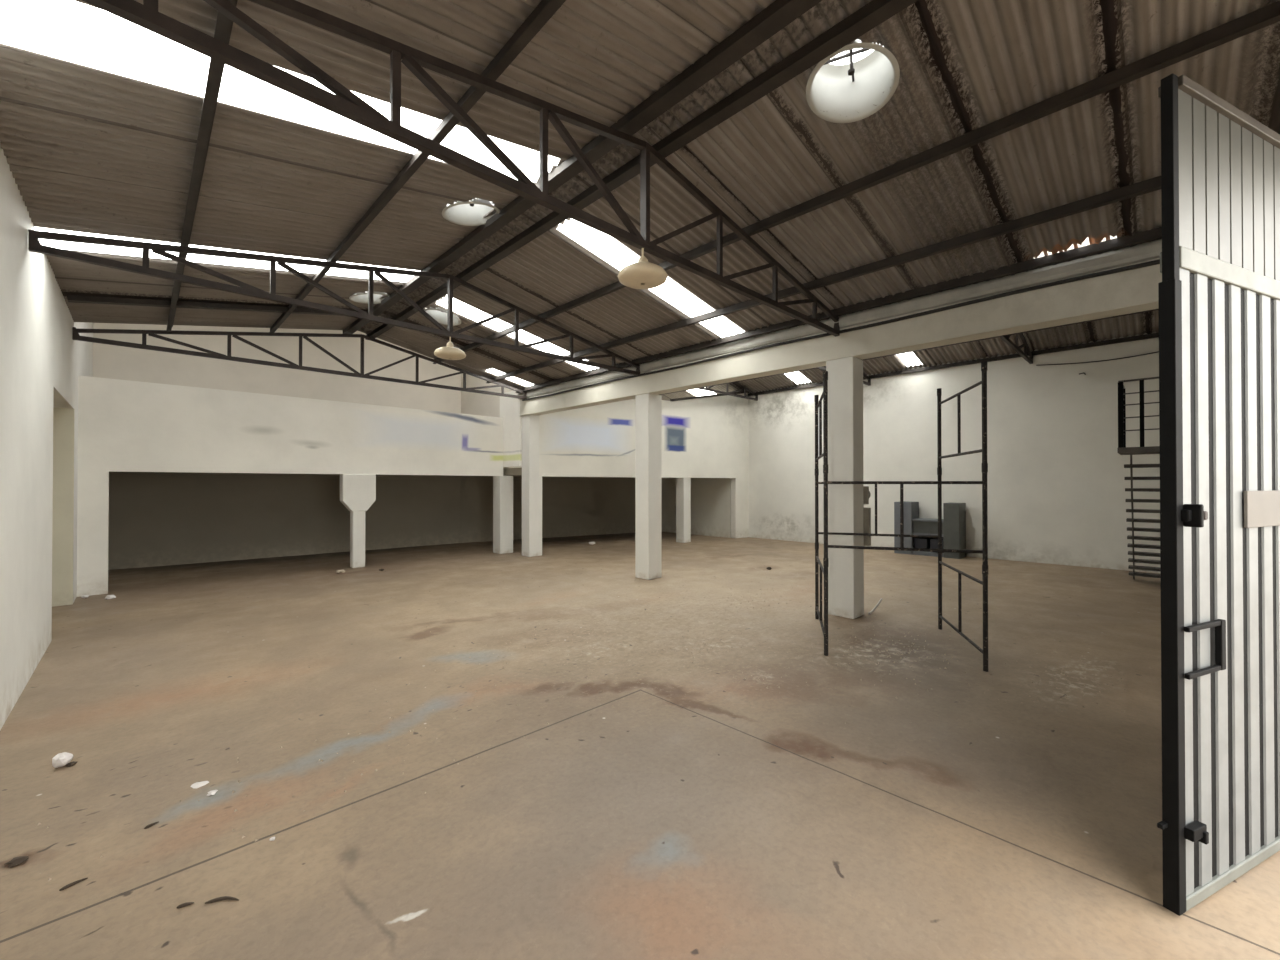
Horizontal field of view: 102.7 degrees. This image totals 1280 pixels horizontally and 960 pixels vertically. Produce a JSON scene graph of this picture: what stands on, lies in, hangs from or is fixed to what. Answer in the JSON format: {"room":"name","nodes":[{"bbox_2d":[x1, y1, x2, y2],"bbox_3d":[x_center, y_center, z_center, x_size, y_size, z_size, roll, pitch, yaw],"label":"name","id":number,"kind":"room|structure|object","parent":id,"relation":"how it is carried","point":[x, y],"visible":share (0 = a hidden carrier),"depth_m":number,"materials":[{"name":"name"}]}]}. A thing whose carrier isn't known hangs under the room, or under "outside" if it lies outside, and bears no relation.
{"room":"empty warehouse","nodes":[
{"label":"empty warehouse","id":0,"kind":"room"},
{"bbox_2d":[0,146,92,729],"bbox_3d":[-5.979,-1.516,4.866,0.250,6.900,17.900,0,-1,-44],"label":"wall","id":1,"kind":"structure","parent":0,"point":[41,363],"depth_m":4.76,"materials":[{"name":"white paint"}]},
{"bbox_2d":[52,407,73,606],"bbox_3d":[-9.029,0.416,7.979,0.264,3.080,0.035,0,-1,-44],"label":"door","id":2,"kind":"structure","parent":1,"relation":"in","point":[63,418],"depth_m":7.98,"materials":[{"name":"beige paint"}]},
{"bbox_2d":[72,327,526,398],"bbox_3d":[-5.774,-2.557,10.518,7.910,0.892,0.075,0,-1,-44],"label":"roof truss","id":3,"kind":"object","parent":1,"relation":"attached to","point":[75,331],"visible":1,"depth_m":9.64,"materials":[{"name":"brown metal"}]},
{"bbox_2d":[28,230,639,374],"bbox_3d":[-2.844,-2.568,7.509,7.910,0.912,0.075,0,-1,-44],"label":"roof truss","id":4,"kind":"object","parent":1,"relation":"attached to","point":[34,245],"visible":1,"depth_m":6.31,"materials":[{"name":"brown metal"}]},
{"bbox_2d":[434,337,465,359],"bbox_3d":[-2.801,-1.954,7.547,0.450,0.325,0.450,0,-1,-44],"label":"pendant lamp","id":5,"kind":"object","parent":4,"relation":"hanging from","point":[450,352],"visible":1,"depth_m":7.43,"materials":[{"name":"beige metal"}]},
{"bbox_2d":[447,342,453,346],"bbox_3d":[-2.801,-1.992,7.547,0.100,0.090,0.100,0,-1,-44],"label":"socket","id":6,"kind":"object","parent":5,"relation":"attached to","point":[449,344],"depth_m":7.51,"materials":[{"name":"beige metal"}]},
{"bbox_2d":[82,0,839,336],"bbox_3d":[0.003,-2.564,4.587,7.910,0.962,0.075,0,-1,-44],"label":"roof truss","id":7,"kind":"object","parent":1,"relation":"attached to","point":[344,103],"visible":1,"depth_m":3.38,"materials":[{"name":"brown metal"}]},
{"bbox_2d":[618,248,667,288],"bbox_3d":[0.025,-1.925,4.603,0.450,0.325,0.450,0,-1,-44],"label":"pendant lamp","id":8,"kind":"object","parent":7,"relation":"hanging from","point":[642,274],"visible":1,"depth_m":4.49,"materials":[{"name":"beige metal"}]},
{"bbox_2d":[638,256,647,261],"bbox_3d":[0.025,-1.962,4.603,0.100,0.090,0.100,0,-1,-44],"label":"socket","id":9,"kind":"object","parent":8,"relation":"attached to","point":[642,259],"depth_m":4.57,"materials":[{"name":"beige metal"}]},
{"bbox_2d":[77,303,529,596],"bbox_3d":[-7.406,-1.363,12.256,8.420,6.700,4.120,0,-1,-44],"label":"wall","id":10,"kind":"structure","parent":0,"point":[124,425],"depth_m":10.30,"materials":[{"name":"paint"}]},
{"bbox_2d":[109,468,634,477],"bbox_3d":[-4.276,-0.224,14.980,16.858,0.200,3.969,0,-1,-36],"label":"ceiling","id":11,"kind":"structure","parent":0,"point":[515,472],"depth_m":12.91,"materials":[{"name":"paint"}]},
{"bbox_2d":[93,323,669,569],"bbox_3d":[-5.542,-1.435,16.269,16.904,6.900,0.945,0,-1,-37],"label":"wall","id":12,"kind":"structure","parent":0,"point":[155,519],"depth_m":13.51,"materials":[{"name":"paint"}]},
{"bbox_2d":[0,0,823,330],"bbox_3d":[-2.892,-2.845,4.623,4.220,0.804,13.130,0,-1,-44],"label":"ceiling","id":13,"kind":"structure","parent":0,"point":[86,149],"depth_m":4.15,"materials":[{"name":"brown metal"}]},
{"bbox_2d":[166,0,237,329],"bbox_3d":[-3.542,-2.625,4.128,0.080,0.100,12.930,0,-1,-44],"label":"roof purlin","id":14,"kind":"structure","parent":13,"relation":"attached to","point":[223,28],"depth_m":3.90,"materials":[{"name":"metal"}]},
{"bbox_2d":[67,295,367,315],"bbox_3d":[-6.301,-2.734,8.121,3.732,0.719,0.110,0,-1,-44],"label":"batten","id":15,"kind":"object","parent":13,"relation":"attached to","point":[71,298],"visible":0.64,"depth_m":7.64,"materials":[{"name":"metal"}]},
{"bbox_2d":[35,227,417,281],"bbox_3d":[-4.819,-2.827,6.565,3.771,0.715,0.622,0,-1,-44],"label":"skylight","id":16,"kind":"object","parent":13,"relation":"attached to","point":[65,245],"visible":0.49,"depth_m":6.22,"materials":[{"name":"white plastic"}]},
{"bbox_2d":[0,0,559,181],"bbox_3d":[-2.307,-2.838,3.950,3.721,0.712,0.550,0,-1,-44],"label":"skylight","id":17,"kind":"object","parent":13,"relation":"attached to","point":[69,30],"visible":0.69,"depth_m":3.30,"materials":[{"name":"white plastic"}]},
{"bbox_2d":[349,291,389,303],"bbox_3d":[-4.526,-3.374,8.626,0.680,0.758,0.680,0,-1,-44],"label":"ceiling lamp","id":18,"kind":"object","parent":13,"relation":"in","point":[359,297],"visible":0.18,"depth_m":8.76,"materials":[{"name":"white metal"}]},
{"bbox_2d":[270,0,565,331],"bbox_3d":[-2.518,-2.868,5.127,0.085,0.100,12.930,0,-1,-44],"label":"roof purlin","id":19,"kind":"structure","parent":13,"relation":"attached to","point":[545,9],"depth_m":4.09,"materials":[{"name":"metal"}]},
{"bbox_2d":[442,198,499,225],"bbox_3d":[-1.945,-3.387,5.919,0.680,0.758,0.680,0,-1,-44],"label":"pendant lamp","id":20,"kind":"object","parent":13,"relation":"in","point":[471,213],"visible":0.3,"depth_m":6.13,"materials":[{"name":"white metal"}]},
{"bbox_2d":[343,0,821,333],"bbox_3d":[-1.608,-3.084,6.015,0.160,0.100,12.930,0,-1,-44],"label":"roof purlin","id":21,"kind":"structure","parent":13,"relation":"attached to","point":[780,13],"depth_m":4.24,"materials":[{"name":"metal"}]},
{"bbox_2d":[379,5,811,298],"bbox_3d":[-1.381,-3.217,6.098,0.600,0.100,13.130,0,-1,-44],"label":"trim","id":22,"kind":"structure","parent":13,"relation":"attached to","point":[759,8],"depth_m":3.98,"materials":[{"name":"grey metal"}]},
{"bbox_2d":[0,531,1279,959],"bbox_3d":[4.133,2.011,5.059,31.000,0.150,33.500,0,-1,-44],"label":"floor","id":23,"kind":"structure","parent":0,"point":[689,810],"depth_m":3.49,"materials":[{"name":"concrete"}]},
{"bbox_2d":[5,856,28,867],"bbox_3d":[-3.116,1.907,2.558,0.080,0.022,0.062,0,0,6],"label":"clod","id":24,"kind":"object","parent":23,"relation":"on","point":[15,861],"visible":1,"depth_m":2.55,"materials":[{"name":"brown soil"}]},
{"bbox_2d":[52,752,72,767],"bbox_3d":[-3.880,1.881,3.434,0.087,0.087,0.084,0,0,-15],"label":"paper ball","id":25,"kind":"object","parent":23,"relation":"on","point":[61,759],"visible":1,"depth_m":3.42,"materials":[{"name":"white paper"}]},
{"bbox_2d":[65,761,76,765],"bbox_3d":[-3.838,1.913,3.454,0.055,0.023,0.051,0,0,-2],"label":"clod","id":26,"kind":"object","parent":23,"relation":"on","point":[73,762],"visible":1,"depth_m":3.44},
{"bbox_2d":[59,878,87,890],"bbox_3d":[-2.681,1.910,2.422,0.016,0.012,0.091,0,0,33],"label":"dry twig","id":27,"kind":"object","parent":23,"relation":"on","point":[80,880],"visible":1,"depth_m":2.42,"materials":[{"name":"wood"}]},
{"bbox_2d":[105,595,115,598],"bbox_3d":[-8.730,1.928,8.434,0.123,0.063,0.136,0,0,1],"label":"lump","id":28,"kind":"object","parent":23,"relation":"on","point":[107,596],"visible":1,"depth_m":8.41,"materials":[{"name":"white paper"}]},
{"bbox_2d":[144,822,158,828],"bbox_3d":[-2.710,1.913,2.838,0.014,0.012,0.061,0,0,26],"label":"dry twig","id":29,"kind":"object","parent":23,"relation":"on","point":[151,824],"visible":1,"depth_m":2.83,"materials":[{"name":"brown wood"}]},
{"bbox_2d":[177,902,193,907],"bbox_3d":[-2.044,1.909,2.301,0.061,0.012,0.014,0,0,-30],"label":"dry twig","id":30,"kind":"object","parent":23,"relation":"on","point":[187,903],"visible":1,"depth_m":2.30,"materials":[{"name":"grey wood"}]},
{"bbox_2d":[191,781,208,787],"bbox_3d":[-2.775,1.919,3.227,0.090,0.007,0.080,0,-1,-44],"label":"paper scrap","id":31,"kind":"object","parent":23,"relation":"on","point":[197,784],"visible":1,"depth_m":3.22,"materials":[{"name":"white paper"}]},
{"bbox_2d":[207,790,217,795],"bbox_3d":[-2.621,1.914,3.132,0.048,0.017,0.049,0,0,-3],"label":"paper scrap","id":32,"kind":"object","parent":23,"relation":"on","point":[212,792],"visible":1,"depth_m":3.12,"materials":[{"name":"white paper"}]},
{"bbox_2d":[205,896,238,903],"bbox_3d":[-1.895,1.909,2.329,0.142,0.012,0.029,0,0,-7],"label":"dry twig","id":33,"kind":"object","parent":23,"relation":"on","point":[223,897],"visible":1,"depth_m":2.33,"materials":[{"name":"wood"}]},
{"bbox_2d":[340,474,375,567],"bbox_3d":[-6.414,0.927,11.629,0.680,2.110,0.260,0,-1,-44],"label":"column","id":34,"kind":"structure","parent":23,"relation":"on","point":[357,491],"depth_m":11.53,"materials":[{"name":"paint"}]},
{"bbox_2d":[493,476,512,553],"bbox_3d":[-3.775,0.945,14.116,0.400,2.110,0.400,0,-1,-44],"label":"square column","id":35,"kind":"structure","parent":23,"relation":"on","point":[502,485],"depth_m":13.97,"materials":[{"name":"paint"}]},
{"bbox_2d":[522,415,541,556],"bbox_3d":[-2.857,0.151,13.537,0.400,3.690,0.380,0,-1,-44],"label":"square column","id":36,"kind":"structure","parent":23,"relation":"on","point":[531,480],"depth_m":13.38,"materials":[{"name":"paint"}]},
{"bbox_2d":[37,591,1149,880],"bbox_3d":[0.432,1.936,6.210,9.045,0.015,5.635,0,0,-15],"label":"loose grit","id":37,"kind":"object","parent":23,"relation":"on","point":[235,810],"visible":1,"depth_m":5.36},
{"bbox_2d":[635,393,660,579],"bbox_3d":[0.171,0.128,10.371,0.380,3.690,0.380,0,-1,-44],"label":"square column","id":38,"kind":"structure","parent":23,"relation":"on","point":[647,406],"depth_m":10.24,"materials":[{"name":"paint"}]},
{"bbox_2d":[520,258,1161,415],"bbox_3d":[1.444,-1.942,8.994,0.300,0.430,12.950,0,-1,-44],"label":"concrete beam","id":39,"kind":"structure","parent":38,"relation":"on","point":[1134,290],"depth_m":6.65,"materials":[{"name":"paint"}]},
{"bbox_2d":[518,239,1161,399],"bbox_3d":[1.324,-2.248,8.950,0.125,0.177,13.050,0,-1,-44],"label":"rain gutter","id":40,"kind":"object","parent":39,"relation":"on","point":[1151,250],"visible":0.75,"depth_m":6.53,"materials":[{"name":"grey metal"}]},
{"bbox_2d":[522,259,1159,400],"bbox_3d":[1.367,-2.108,8.816,0.044,0.068,12.700,0,-1,-44],"label":"conduit pipe","id":41,"kind":"object","parent":39,"relation":"attached to","point":[1155,262],"visible":0.91,"depth_m":6.58,"materials":[{"name":"grey metal"}]},
{"bbox_2d":[676,478,690,542],"bbox_3d":[1.413,0.968,16.636,0.350,2.100,0.330,0,-1,-44],"label":"square column","id":42,"kind":"structure","parent":23,"relation":"on","point":[683,485],"depth_m":16.52,"materials":[{"name":"paint"}]},
{"bbox_2d":[815,542,828,655],"bbox_3d":[2.273,1.408,6.428,0.056,1.075,1.628,0,0,16],"label":"frame","id":43,"kind":"object","parent":23,"relation":"on","point":[818,615],"visible":1,"depth_m":6.24,"materials":[{"name":"black metal"}]},
{"bbox_2d":[815,468,941,546],"bbox_3d":[3.202,0.377,6.942,1.576,1.075,0.055,0,0,19],"label":"frame","id":44,"kind":"object","parent":43,"relation":"on","point":[939,470],"visible":0.83,"depth_m":6.93,"materials":[{"name":"black metal"}]},
{"bbox_2d":[823,463,987,564],"bbox_3d":[2.783,0.366,5.438,1.576,1.075,0.056,0,0,18],"label":"frame","id":45,"kind":"object","parent":43,"relation":"on","point":[984,551],"visible":1,"depth_m":5.42,"materials":[{"name":"black metal"}]},
{"bbox_2d":[814,371,827,468],"bbox_3d":[2.273,-0.662,6.442,0.056,1.075,1.628,0,0,16],"label":"frame","id":46,"kind":"object","parent":45,"relation":"on","point":[818,403],"visible":1,"depth_m":5.69,"materials":[{"name":"black metal"}]},
{"bbox_2d":[826,356,863,618],"bbox_3d":[2.979,0.108,7.439,0.350,3.690,0.400,0,-1,-44],"label":"square column","id":47,"kind":"structure","parent":23,"relation":"on","point":[845,375],"depth_m":7.30,"materials":[{"name":"paint"}]},
{"bbox_2d":[863,508,870,545],"bbox_3d":[3.260,0.678,7.467,0.093,0.550,0.195,0,-1,-44],"label":"switch box","id":48,"kind":"object","parent":47,"relation":"attached to","point":[866,511],"visible":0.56,"depth_m":7.39,"materials":[{"name":"grey metal"}]},
{"bbox_2d":[863,486,870,503],"bbox_3d":[3.276,0.223,7.469,0.120,0.260,0.160,0,-1,-44],"label":"electric meter","id":49,"kind":"object","parent":47,"relation":"attached to","point":[866,493],"visible":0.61,"depth_m":7.40,"materials":[{"name":"grey plastic"}]},
{"bbox_2d":[868,598,881,613],"bbox_3d":[3.442,1.847,7.497,0.301,0.204,0.054,0,0,-31],"label":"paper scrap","id":50,"kind":"object","parent":23,"relation":"on","point":[880,600],"visible":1,"depth_m":7.50,"materials":[{"name":"white paper"}]},
{"bbox_2d":[894,501,965,558],"bbox_3d":[7.710,1.296,13.645,0.600,1.400,1.560,0,-1,-44],"label":"countertop","id":51,"kind":"structure","parent":23,"relation":"on","point":[954,514],"depth_m":13.39,"materials":[{"name":"grey laminate"}]},
{"bbox_2d":[914,537,930,551],"bbox_3d":[7.613,1.727,13.770,0.380,0.340,0.320,0,-1,-44],"label":"storage box","id":52,"kind":"object","parent":51,"relation":"on","point":[919,542],"visible":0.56,"depth_m":13.64,"materials":[{"name":"grey laminate"}]},
{"bbox_2d":[912,518,942,521],"bbox_3d":[7.756,1.071,13.635,0.550,0.050,0.760,0,-1,-44],"label":"countertop","id":53,"kind":"structure","parent":51,"relation":"on","point":[917,519],"depth_m":13.55,"materials":[{"name":"grey laminate"}]},
{"bbox_2d":[913,533,943,536],"bbox_3d":[7.767,1.446,13.643,0.520,0.060,0.760,0,-1,-44],"label":"shelf","id":54,"kind":"object","parent":51,"relation":"attached to","point":[913,533],"depth_m":13.51,"materials":[{"name":"grey laminate"}]},
{"bbox_2d":[930,538,943,552],"bbox_3d":[7.885,1.725,13.491,0.380,0.340,0.320,0,-1,-44],"label":"storage box","id":55,"kind":"object","parent":51,"relation":"on","point":[933,542],"visible":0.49,"depth_m":13.40,"materials":[{"name":"grey laminate"}]},
{"bbox_2d":[938,547,987,671],"bbox_3d":[3.713,1.405,5.938,0.056,1.075,1.606,0,0,16],"label":"frame","id":56,"kind":"object","parent":23,"relation":"on","point":[984,582],"visible":0.88,"depth_m":5.71,"materials":[{"name":"black metal"}]},
{"bbox_2d":[1117,377,1160,579],"bbox_3d":[8.329,0.361,7.964,5.550,3.191,1.219,0,-1,-44],"label":"stair","id":57,"kind":"structure","parent":23,"relation":"on","point":[1122,449],"depth_m":7.09,"materials":[{"name":"grey metal"}]},
{"bbox_2d":[1157,73,1279,915],"bbox_3d":[3.531,0.054,2.762,2.695,3.690,0.150,0,0,-23],"label":"metal gate","id":58,"kind":"object","parent":23,"relation":"on","point":[1219,288],"visible":1,"depth_m":2.40,"materials":[{"name":"white metal"}]},
{"bbox_2d":[537,393,748,537],"bbox_3d":[0.533,-0.568,15.902,8.065,5.160,0.198,0,0,-36],"label":"wall","id":59,"kind":"structure","parent":0,"point":[707,437],"depth_m":16.08,"materials":[{"name":"paint"}]},
{"bbox_2d":[670,391,747,400],"bbox_3d":[2.384,-2.814,17.099,3.511,0.699,0.079,0,0,-36],"label":"batten","id":60,"kind":"object","parent":59,"relation":"attached to","point":[741,392],"visible":0.93,"depth_m":16.81,"materials":[{"name":"metal"}]},
{"bbox_2d":[661,478,730,537],"bbox_3d":[2.003,0.986,19.291,0.200,2.100,3.550,0,-1,-44],"label":"wall partition","id":61,"kind":"structure","parent":0,"point":[710,497],"depth_m":18.78,"materials":[{"name":"paint"}]},
{"bbox_2d":[358,0,1279,389],"bbox_3d":[0.059,-2.792,7.497,4.020,0.869,13.130,0,-1,-44],"label":"ceiling","id":62,"kind":"structure","parent":0,"point":[965,66],"depth_m":4.75,"materials":[{"name":"brown metal"}]},
{"bbox_2d":[424,298,460,325],"bbox_3d":[-3.639,-3.309,9.434,0.680,0.765,0.680,0,-1,-44],"label":"ceiling vent","id":63,"kind":"object","parent":62,"relation":"in","point":[440,315],"visible":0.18,"depth_m":9.65,"materials":[{"name":"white metal"}]},
{"bbox_2d":[486,368,533,386],"bbox_3d":[-3.201,-2.514,12.583,1.151,0.284,0.373,0,-1,-44],"label":"sheet","id":64,"kind":"object","parent":62,"relation":"attached to","point":[493,371],"visible":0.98,"depth_m":12.58,"materials":[{"name":"white plastic"}]},
{"bbox_2d":[436,295,597,370],"bbox_3d":[-2.215,-2.754,9.931,3.341,0.722,0.456,0,-1,-44],"label":"sheet","id":65,"kind":"object","parent":62,"relation":"attached to","point":[459,307],"visible":0.74,"depth_m":9.55,"materials":[{"name":"white plastic"}]},
{"bbox_2d":[365,0,917,339],"bbox_3d":[-1.293,-3.076,6.322,0.140,0.100,12.930,0,-1,-44],"label":"roof purlin","id":66,"kind":"structure","parent":62,"relation":"attached to","point":[874,13],"depth_m":4.28,"materials":[{"name":"metal"}]},
{"bbox_2d":[558,219,744,337],"bbox_3d":[0.351,-2.768,7.369,3.441,0.741,0.445,0,-1,-44],"label":"skylight","id":67,"kind":"object","parent":62,"relation":"attached to","point":[602,245],"visible":0.72,"depth_m":6.94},
{"bbox_2d":[487,176,1160,382],"bbox_3d":[0.677,-2.513,8.237,0.085,0.100,12.930,0,-1,-44],"label":"roof purlin","id":68,"kind":"structure","parent":62,"relation":"attached to","point":[1153,184],"depth_m":5.72,"materials":[{"name":"metal"}]},
{"bbox_2d":[515,227,1161,392],"bbox_3d":[1.279,-2.366,8.822,0.095,0.100,12.930,0,-1,-44],"label":"roof purlin","id":69,"kind":"structure","parent":62,"relation":"attached to","point":[1154,234],"depth_m":6.40,"materials":[{"name":"metal"}]},
{"bbox_2d":[806,39,899,122],"bbox_3d":[1.636,-3.354,3.962,0.700,0.767,0.700,0,-1,-44],"label":"pendant lamp","id":70,"kind":"object","parent":62,"relation":"in","point":[845,89],"visible":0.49,"depth_m":4.17,"materials":[{"name":"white metal"}]},
{"bbox_2d":[433,0,1279,363],"bbox_3d":[-0.283,-2.787,7.304,0.085,0.100,12.930,0,-1,-44],"label":"roof purlin","id":71,"kind":"structure","parent":62,"relation":"attached to","point":[1265,16],"depth_m":4.05,"materials":[{"name":"metal"}]},
{"bbox_2d":[525,235,1160,391],"bbox_3d":[1.452,-2.696,9.077,0.220,1.080,13.050,0,-1,-44],"label":"wall","id":72,"kind":"structure","parent":0,"point":[1086,242],"depth_m":5.72,"materials":[{"name":"paint"}]},
{"bbox_2d":[661,310,1158,400],"bbox_3d":[3.162,-3.594,13.332,8.200,1.100,17.150,0,-1,-44],"label":"ceiling","id":73,"kind":"structure","parent":0,"point":[1146,322],"depth_m":12.66,"materials":[{"name":"brown metal"}]},
{"bbox_2d":[687,389,715,395],"bbox_3d":[0.113,-3.586,16.820,7.000,0.956,0.903,0,-1,-44],"label":"sheet","id":74,"kind":"object","parent":73,"relation":"attached to","point":[697,392],"visible":0.06,"depth_m":18.92,"materials":[{"name":"white plastic"}]},
{"bbox_2d":[785,372,809,383],"bbox_3d":[2.800,-3.607,14.062,7.000,0.953,0.500,0,-1,-44],"label":"skylight","id":75,"kind":"object","parent":73,"relation":"attached to","point":[797,377],"visible":0.17,"depth_m":16.23,"materials":[{"name":"white plastic"}]},
{"bbox_2d":[659,309,1158,394],"bbox_3d":[5.653,-3.342,14.571,0.100,0.100,15.050,0,-1,-44],"label":"roof purlin","id":76,"kind":"structure","parent":73,"relation":"attached to","point":[1153,309],"depth_m":12.31,"materials":[{"name":"metal"}]},
{"bbox_2d":[897,352,922,366],"bbox_3d":[5.077,-3.625,11.689,6.950,0.932,0.423,0,-1,-44],"label":"skylight","id":77,"kind":"object","parent":73,"relation":"attached to","point":[908,359],"visible":0.14,"depth_m":13.83,"materials":[{"name":"white plastic"}]},
{"bbox_2d":[748,332,1158,395],"bbox_3d":[7.797,-3.046,14.074,0.100,0.090,11.350,0,-1,-44],"label":"roof purlin","id":78,"kind":"structure","parent":73,"relation":"attached to","point":[1153,335],"depth_m":12.90,"materials":[{"name":"metal"}]},
{"bbox_2d":[748,332,1159,572],"bbox_3d":[6.167,-0.557,15.994,0.250,5.140,16.900,0,-1,-44],"label":"wall","id":79,"kind":"structure","parent":0,"point":[1056,484],"depth_m":12.79,"materials":[{"name":"paint"}]},
{"bbox_2d":[696,381,757,400],"bbox_3d":[1.259,-3.334,15.169,7.952,1.072,0.075,0,-1,-44],"label":"roof truss","id":80,"kind":"object","parent":79,"relation":"attached to","point":[745,389],"visible":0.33,"depth_m":17.00,"materials":[{"name":"brown metal"}]},
{"bbox_2d":[816,366,870,385],"bbox_3d":[3.959,-3.353,12.397,7.952,1.072,0.075,0,-1,-44],"label":"roof truss","id":81,"kind":"object","parent":79,"relation":"attached to","point":[868,383],"visible":0.06,"depth_m":14.88,"materials":[{"name":"brown metal"}]},
{"bbox_2d":[999,332,1032,363],"bbox_3d":[6.646,-3.373,9.639,7.952,1.072,0.075,0,-1,-44],"label":"roof truss","id":82,"kind":"object","parent":79,"relation":"attached to","point":[1005,338],"visible":0.27,"depth_m":11.45,"materials":[{"name":"brown metal"}]},
{"bbox_2d":[1036,351,1158,365],"bbox_3d":[10.445,-2.720,11.381,0.024,0.121,2.602,0,-1,-44],"label":"cable","id":83,"kind":"object","parent":79,"relation":"hanging from","point":[1157,351],"visible":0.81,"depth_m":11.49,"materials":[{"name":"black rubber"}]},
{"bbox_2d":[937,361,986,467],"bbox_3d":[3.713,-0.665,5.953,0.056,1.075,1.606,0,0,16],"label":"frame","id":84,"kind":"object","parent":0,"point":[983,382],"visible":1,"depth_m":5.76,"materials":[{"name":"black metal"}]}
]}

